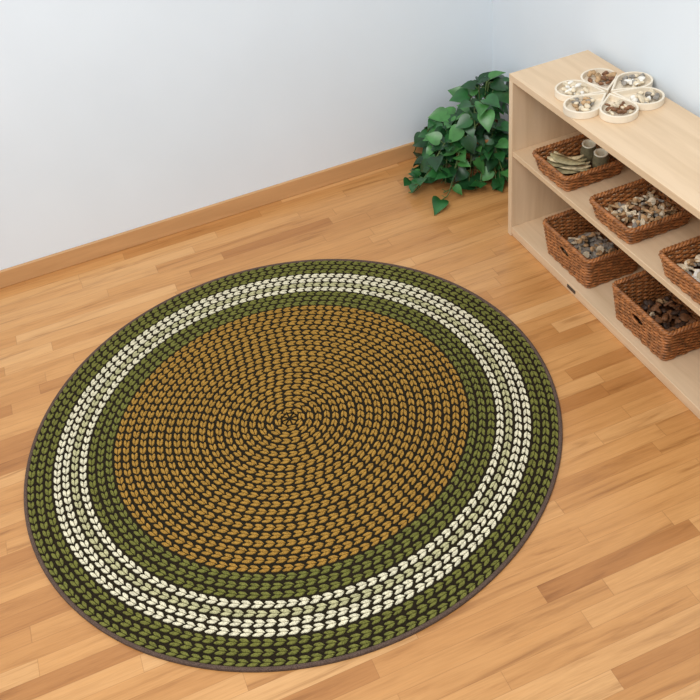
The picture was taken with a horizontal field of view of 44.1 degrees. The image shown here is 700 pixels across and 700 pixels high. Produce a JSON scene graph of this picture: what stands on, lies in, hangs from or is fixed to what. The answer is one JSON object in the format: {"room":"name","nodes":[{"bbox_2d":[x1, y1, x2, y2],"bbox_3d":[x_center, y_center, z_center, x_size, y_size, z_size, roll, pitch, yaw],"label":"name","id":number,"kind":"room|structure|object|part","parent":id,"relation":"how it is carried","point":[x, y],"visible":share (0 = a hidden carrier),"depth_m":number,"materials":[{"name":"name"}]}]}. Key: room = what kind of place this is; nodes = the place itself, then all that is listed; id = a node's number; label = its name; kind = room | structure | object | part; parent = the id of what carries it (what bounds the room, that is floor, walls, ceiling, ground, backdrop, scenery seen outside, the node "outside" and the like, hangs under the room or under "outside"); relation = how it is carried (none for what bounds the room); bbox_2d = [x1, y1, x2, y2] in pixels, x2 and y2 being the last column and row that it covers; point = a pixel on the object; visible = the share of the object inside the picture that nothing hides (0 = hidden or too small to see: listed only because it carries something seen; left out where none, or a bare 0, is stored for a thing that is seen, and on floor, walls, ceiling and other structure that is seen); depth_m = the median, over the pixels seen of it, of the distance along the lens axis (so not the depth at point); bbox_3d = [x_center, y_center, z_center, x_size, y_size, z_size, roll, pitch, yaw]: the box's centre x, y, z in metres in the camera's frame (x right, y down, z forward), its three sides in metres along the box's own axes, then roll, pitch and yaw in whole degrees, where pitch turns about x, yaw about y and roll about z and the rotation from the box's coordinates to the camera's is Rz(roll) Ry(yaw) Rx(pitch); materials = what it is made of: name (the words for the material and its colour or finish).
{"room":"children's room","nodes":[
{"label":"children's room","id":0,"kind":"room"},
{"bbox_2d":[0,0,492,269],"bbox_3d":[-1.481,-1.356,2.977,4.565,2.652,0.091,-20,43,-12],"label":"wall","id":1,"kind":"structure","parent":0,"point":[117,116],"depth_m":3.65,"materials":[{"name":"paint"}]},
{"bbox_2d":[0,142,422,288],"bbox_3d":[-1.354,-0.365,3.789,4.473,0.080,0.016,-20,43,-12],"label":"baseboard","id":2,"kind":"structure","parent":1,"relation":"attached to","point":[38,267],"depth_m":3.93,"materials":[{"name":"brown wood"}]},
{"bbox_2d":[0,155,699,699],"bbox_3d":[-0.490,0.972,2.288,4.565,0.073,4.573,-20,43,-12],"label":"floor","id":3,"kind":"structure","parent":0,"point":[601,600],"depth_m":2.64,"materials":[{"name":"brown wood"}]},
{"bbox_2d":[24,259,562,672],"bbox_3d":[-0.208,0.239,2.977,1.828,0.014,1.828,26,52,32],"label":"braided rug","id":4,"kind":"object","parent":3,"relation":"on","point":[302,464],"visible":1,"depth_m":2.82,"materials":[{"name":"fabric"}]},
{"bbox_2d":[403,71,508,215],"bbox_3d":[0.499,-0.960,3.854,0.579,0.434,0.523,-20,43,-12],"label":"pothos plant","id":5,"kind":"object","parent":3,"relation":"on","point":[475,132],"visible":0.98,"depth_m":3.83,"materials":[{"name":"green plant"}]},
{"bbox_3d":[0.594,-0.925,3.964,0.254,0.214,0.254,-20,43,-12],"label":"woven pot","id":6,"kind":"part","parent":5,"relation":"part of","materials":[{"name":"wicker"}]},
{"bbox_2d":[508,50,699,418],"bbox_3d":[1.015,-0.430,2.980,0.336,0.709,1.277,-20,43,-12],"label":"storage shelf","id":7,"kind":"object","parent":3,"relation":"on","point":[661,146],"visible":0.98,"depth_m":3.02,"materials":[{"name":"brown wood"}]},
{"bbox_2d":[532,134,624,191],"bbox_3d":[0.844,-0.690,3.173,0.286,0.076,0.244,-20,43,-12],"label":"basket","id":8,"kind":"object","parent":7,"relation":"on","point":[567,182],"visible":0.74,"depth_m":3.13,"materials":[{"name":"wicker"}]},
{"bbox_2d":[546,151,590,173],"bbox_3d":[0.798,-0.680,3.146,0.171,0.060,0.094,19,49,28],"label":"pods","id":9,"kind":"object","parent":8,"relation":"in","point":[565,164],"visible":0.94,"depth_m":3.14,"materials":[{"name":"beige plant"}]},
{"bbox_2d":[580,139,596,163],"bbox_3d":[0.879,-0.730,3.180,0.062,0.085,0.062,-20,43,-12],"label":"wooden cup","id":10,"kind":"object","parent":8,"relation":"in","point":[588,147],"visible":0.8,"depth_m":3.16,"materials":[{"name":"green wood"}]},
{"bbox_2d":[592,148,608,167],"bbox_3d":[0.907,-0.684,3.126,0.062,0.084,0.062,-20,43,-12],"label":"wooden cup","id":11,"kind":"object","parent":8,"relation":"in","point":[600,157],"visible":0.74,"depth_m":3.10,"materials":[{"name":"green wood"}]},
{"bbox_2d":[542,208,638,287],"bbox_3d":[0.931,-0.402,3.313,0.277,0.150,0.332,-20,43,-12],"label":"wicker basket","id":12,"kind":"object","parent":7,"relation":"on","point":[590,273],"visible":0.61,"depth_m":3.26,"materials":[{"name":"wicker"}]},
{"bbox_2d":[561,232,616,258],"bbox_3d":[0.933,-0.386,3.330,0.201,0.081,0.258,-20,43,-12],"label":"pile","id":13,"kind":"object","parent":12,"relation":"in","point":[599,246],"visible":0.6,"depth_m":3.34,"materials":[{"name":"grey stone"}]},
{"bbox_2d":[554,68,664,123],"bbox_3d":[0.878,-0.867,2.935,0.362,0.024,0.354,-20,43,-12],"label":"tray","id":14,"kind":"object","parent":7,"relation":"on","point":[615,90],"visible":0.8,"depth_m":2.92,"materials":[{"name":"white ceramic"}]},
{"bbox_2d":[561,70,659,114],"bbox_3d":[0.880,-0.880,2.934,0.316,0.032,0.314,-20,43,-12],"label":"seashell","id":15,"kind":"object","parent":14,"relation":"on","point":[570,87],"visible":1,"depth_m":2.91,"materials":[{"name":"beige"}]},
{"bbox_2d":[589,178,692,243],"bbox_3d":[0.982,-0.469,2.907,0.286,0.076,0.249,-20,43,-12],"label":"basket","id":16,"kind":"object","parent":7,"relation":"in","point":[629,235],"visible":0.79,"depth_m":2.89,"materials":[{"name":"wicker"}]},
{"bbox_2d":[604,189,680,227],"bbox_3d":[0.985,-0.470,2.908,0.212,0.063,0.186,-20,43,-12],"label":"shells","id":17,"kind":"object","parent":16,"relation":"in","point":[659,209],"visible":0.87,"depth_m":2.90,"materials":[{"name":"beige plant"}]},
{"bbox_2d":[612,270,699,360],"bbox_3d":[1.100,-0.133,2.988,0.277,0.150,0.327,-20,43,-12],"label":"wicker basket","id":18,"kind":"object","parent":7,"relation":"on","point":[680,341],"visible":0.77,"depth_m":2.97,"materials":[{"name":"wicker"}]},
{"bbox_2d":[633,296,697,347],"bbox_3d":[1.108,-0.106,3.018,0.191,0.052,0.250,-20,43,-12],"label":"pine cones","id":19,"kind":"object","parent":18,"relation":"in","point":[684,318],"visible":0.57,"depth_m":3.02,"materials":[{"name":"brown plant"}]},
{"bbox_2d":[658,236,699,303],"bbox_3d":[1.122,-0.249,2.634,0.286,0.086,0.253,-20,43,-12],"label":"basket","id":20,"kind":"object","parent":7,"relation":"on","point":[674,272],"visible":0.96,"depth_m":2.66,"materials":[{"name":"wicker"}]},
{"bbox_2d":[677,254,699,281],"bbox_3d":[1.122,-0.248,2.640,0.221,0.061,0.195,-20,43,-12],"label":"pile","id":21,"kind":"object","parent":20,"relation":"in","point":[688,265],"visible":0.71,"depth_m":2.65,"materials":[{"name":"beige plant"}]},
{"bbox_2d":[492,0,699,121],"bbox_3d":[1.430,-0.742,1.800,0.091,2.652,4.482,-20,43,-12],"label":"wall","id":22,"kind":"structure","parent":0,"point":[660,39],"depth_m":3.11,"materials":[{"name":"paint"}]}
]}

